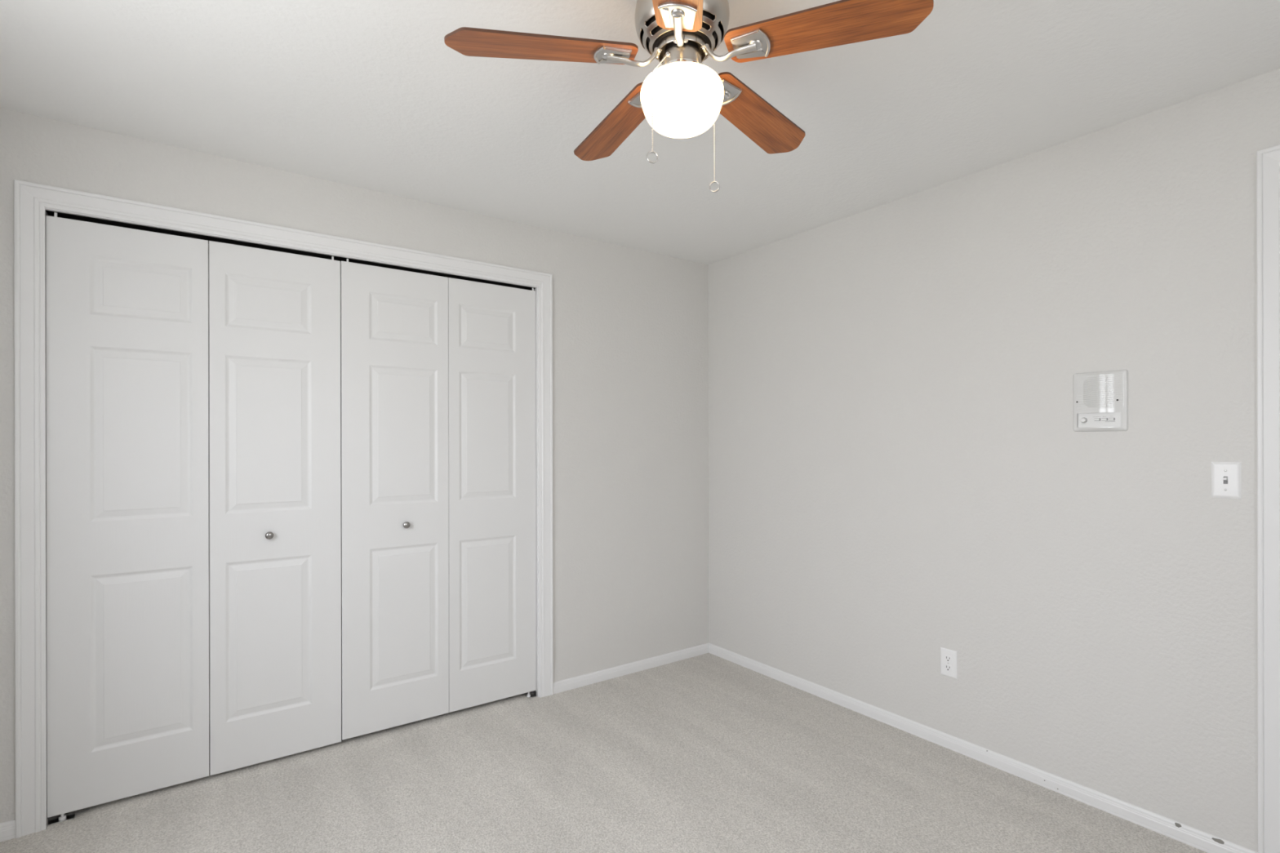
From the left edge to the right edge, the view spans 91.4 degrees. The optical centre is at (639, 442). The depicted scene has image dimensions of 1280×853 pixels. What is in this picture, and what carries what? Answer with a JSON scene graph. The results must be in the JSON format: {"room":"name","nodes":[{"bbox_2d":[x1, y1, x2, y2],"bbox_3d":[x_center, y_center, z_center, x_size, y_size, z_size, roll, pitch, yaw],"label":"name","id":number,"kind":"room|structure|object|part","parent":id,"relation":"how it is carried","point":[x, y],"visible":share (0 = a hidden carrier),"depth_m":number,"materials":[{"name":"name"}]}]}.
{"room":"empty bedroom","nodes":[
{"label":"empty bedroom","id":0,"kind":"room"},
{"bbox_2d":[208,244,209,717],"bbox_3d":[-1.250,0.102,3.291,3.470,2.440,0.720,0,0,-36],"label":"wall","id":1,"kind":"structure","parent":0,"point":[208,244],"depth_m":3.00,"materials":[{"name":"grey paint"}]},
{"bbox_2d":[0,107,708,823],"bbox_3d":[-1.006,0.102,2.955,3.470,2.440,0.110,0,0,-36],"label":"wall","id":2,"kind":"structure","parent":0,"point":[630,326],"depth_m":3.37,"materials":[{"name":"white paint"}]},
{"bbox_2d":[0,819,15,842],"bbox_3d":[-2.187,1.292,2.021,0.238,0.058,0.013,0,0,-36],"label":"baseboard","id":3,"kind":"structure","parent":2,"relation":"attached to","point":[7,829],"depth_m":2.08,"materials":[{"name":"white paint"}]},
{"bbox_2d":[46,813,75,826],"bbox_3d":[-2.024,1.307,2.184,0.070,0.026,0.032,0,0,-36],"label":"pivot bracket","id":4,"kind":"object","parent":2,"relation":"attached to","point":[62,818],"visible":0.95,"depth_m":2.18,"materials":[{"name":"black metal"}]},
{"bbox_2d":[58,813,66,821],"bbox_3d":[-2.022,1.305,2.186,0.020,0.024,0.020,0,0,-36],"label":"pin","id":5,"kind":"object","parent":4,"relation":"attached to","point":[62,818],"depth_m":2.18,"materials":[{"name":"white plastic"}]},
{"bbox_2d":[45,212,341,817],"bbox_3d":[-1.671,0.245,2.427,0.930,2.094,0.063,0,0,-36],"label":"door","id":6,"kind":"structure","parent":2,"relation":"in","point":[140,477],"depth_m":2.38,"materials":[{"name":"white paint"}]},
{"bbox_3d":[-1.501,0.374,2.528,0.030,0.030,0.028,0,0,-36],"label":"knob","id":7,"kind":"part","parent":6,"relation":"part of","materials":[{"name":"silver metal"}]},
{"bbox_2d":[13,179,553,838],"bbox_3d":[-1.308,0.219,2.725,2.014,2.201,0.128,0,0,-36],"label":"door frame","id":8,"kind":"structure","parent":2,"relation":"attached to","point":[31,199],"depth_m":2.13,"materials":[{"name":"white paint"}]},
{"bbox_2d":[45,209,534,290],"bbox_3d":[-1.308,-0.794,2.715,1.860,0.019,0.046,0,0,-36],"label":"door track","id":9,"kind":"object","parent":2,"relation":"attached to","point":[50,213],"visible":0.68,"depth_m":2.54,"materials":[{"name":"black metal"}]},
{"bbox_2d":[340,258,536,740],"bbox_3d":[-0.917,0.240,2.974,0.925,2.090,0.063,0,0,-36],"label":"door","id":10,"kind":"structure","parent":2,"relation":"in","point":[437,373],"depth_m":2.94,"materials":[{"name":"white paint"}]},
{"bbox_3d":[-1.065,0.373,2.845,0.030,0.030,0.028,0,0,-36],"label":"knob","id":11,"kind":"part","parent":10,"relation":"part of","materials":[{"name":"silver metal"}]},
{"bbox_2d":[526,690,536,697],"bbox_3d":[-0.574,1.304,3.235,0.070,0.026,0.032,0,0,-36],"label":"pivot bracket","id":12,"kind":"object","parent":2,"relation":"attached to","point":[534,695],"visible":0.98,"depth_m":3.24,"materials":[{"name":"black metal"}]},
{"bbox_2d":[553,643,708,693],"bbox_3d":[-0.011,1.288,3.598,1.108,0.058,0.013,0,0,-36],"label":"baseboard","id":13,"kind":"structure","parent":2,"relation":"attached to","point":[575,682],"depth_m":3.55,"materials":[{"name":"white paint"}]},
{"bbox_2d":[0,653,1207,852],"bbox_3d":[-0.122,1.372,1.833,3.580,0.136,4.400,0,0,-36],"label":"floor","id":14,"kind":"structure","parent":0,"point":[708,753],"depth_m":2.36,"materials":[{"name":"beige carpet"}]},
{"bbox_2d":[0,0,1279,264],"bbox_3d":[-0.128,-1.170,1.833,3.580,0.100,4.400,0,0,-36],"label":"ceiling","id":15,"kind":"structure","parent":0,"point":[371,95],"depth_m":2.01,"materials":[{"name":"white paint"}]},
{"bbox_2d":[444,0,933,192],"bbox_3d":[0.096,-0.874,1.538,1.041,0.492,1.026,0,0,-36],"label":"ceiling fan","id":16,"kind":"object","parent":15,"relation":"hanging from","point":[682,97],"visible":1,"depth_m":1.43,"materials":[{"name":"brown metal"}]},
{"bbox_3d":[-0.223,-0.908,1.434,0.435,0.043,0.126,0,0,-12],"label":"blade","id":17,"kind":"part","parent":16,"relation":"part of","materials":[{"name":"brown wood"}]},
{"bbox_3d":[-0.063,-0.908,1.788,0.126,0.043,0.435,0,0,-30],"label":"blade","id":18,"kind":"part","parent":16,"relation":"part of","materials":[{"name":"brown wood"}]},
{"bbox_3d":[0.049,-0.793,1.449,0.064,0.253,0.012,0,0,-45],"label":"pull chain","id":19,"kind":"part","parent":16,"relation":"part of","materials":[{"name":"silver metal"}]},
{"bbox_3d":[0.065,-0.908,1.173,0.126,0.043,0.435,0,0,6],"label":"blade","id":20,"kind":"part","parent":16,"relation":"part of","materials":[{"name":"brown wood"}]},
{"bbox_3d":[0.101,-0.821,1.502,0.200,0.132,0.200,0,0,-36],"label":"lamp shade","id":21,"kind":"part","parent":16,"relation":"part of","materials":[{"name":"white glass"}]},
{"bbox_3d":[0.101,-1.020,1.502,0.188,0.180,0.188,0,0,-36],"label":"motor","id":22,"kind":"part","parent":16,"relation":"part of","materials":[{"name":"silver metal"}]},
{"bbox_3d":[0.161,-0.787,1.544,0.064,0.266,0.012,0,0,-36],"label":"pull chain","id":23,"kind":"part","parent":16,"relation":"part of","materials":[{"name":"silver metal"}]},
{"bbox_3d":[0.323,-0.909,1.746,0.126,0.043,0.435,0,0,42],"label":"blade","id":24,"kind":"part","parent":16,"relation":"part of","materials":[{"name":"brown wood"}]},
{"bbox_3d":[0.402,-0.909,1.366,0.435,0.043,0.126,0,0,24],"label":"blade","id":25,"kind":"part","parent":16,"relation":"part of","materials":[{"name":"brown wood"}]},
{"bbox_2d":[707,68,1279,852],"bbox_3d":[1.280,0.097,2.852,0.110,2.440,4.400,0,0,-36],"label":"wall","id":26,"kind":"structure","parent":0,"point":[900,472],"depth_m":2.43,"materials":[{"name":"white paint"}]},
{"bbox_2d":[940,647,957,679],"bbox_3d":[1.328,0.948,2.688,0.007,0.118,0.072,0,0,-36],"label":"wall outlet","id":27,"kind":"object","parent":26,"relation":"attached to","point":[948,657],"visible":1,"depth_m":2.68,"materials":[{"name":"white plastic"}]},
{"bbox_2d":[944,663,951,671],"bbox_3d":[1.326,0.968,2.686,0.002,0.029,0.034,0,0,-36],"label":"socket","id":28,"kind":"object","parent":27,"relation":"attached to","point":[948,667],"depth_m":2.69,"materials":[{"name":"white plastic"}]},
{"bbox_2d":[944,654,951,662],"bbox_3d":[1.326,0.928,2.686,0.002,0.029,0.034,0,0,-36],"label":"socket","id":29,"kind":"object","parent":27,"relation":"attached to","point":[948,658],"depth_m":2.69,"materials":[{"name":"white plastic"}]},
{"bbox_2d":[708,643,1257,852],"bbox_3d":[1.159,1.285,2.916,0.013,0.058,2.492,0,0,-36],"label":"baseboard","id":30,"kind":"structure","parent":26,"relation":"attached to","point":[1198,839],"depth_m":2.47,"materials":[{"name":"white paint"}]},
{"bbox_2d":[1073,369,1128,431],"bbox_3d":[1.644,-0.149,2.236,0.021,0.215,0.166,0,0,-36],"label":"intercom","id":31,"kind":"object","parent":26,"relation":"attached to","point":[1100,398],"visible":1,"depth_m":2.23,"materials":[{"name":"white plastic"}]},
{"bbox_3d":[1.613,-0.083,2.272,0.010,0.018,0.018,0,0,-36],"label":"volume knob","id":32,"kind":"part","parent":31,"relation":"part of","materials":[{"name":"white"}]},
{"bbox_2d":[1075,373,1124,409],"bbox_3d":[1.640,-0.182,2.234,0.012,0.122,0.149,0,0,-36],"label":"speaker grille","id":33,"kind":"object","parent":31,"relation":"attached to","point":[1093,391],"depth_m":2.23,"materials":[{"name":"white plastic"}]},
{"bbox_3d":[1.647,-0.083,2.239,0.006,0.052,0.132,0,0,-36],"label":"control panel","id":34,"kind":"part","parent":31,"relation":"part of","materials":[{"name":"white plastic"}]},
{"bbox_2d":[1211,462,1241,498],"bbox_3d":[1.844,0.117,1.967,0.014,0.114,0.070,0,0,-36],"label":"light switch","id":35,"kind":"object","parent":26,"relation":"attached to","point":[1226,477],"visible":1,"depth_m":1.97,"materials":[{"name":"white plastic"}]},
{"bbox_2d":[1256,144,1279,852],"bbox_3d":[2.153,0.211,1.538,0.018,2.202,0.910,0,0,-36],"label":"door frame","id":36,"kind":"structure","parent":26,"relation":"attached to","point":[1268,160],"depth_m":1.88,"materials":[{"name":"white paint"}]}
]}

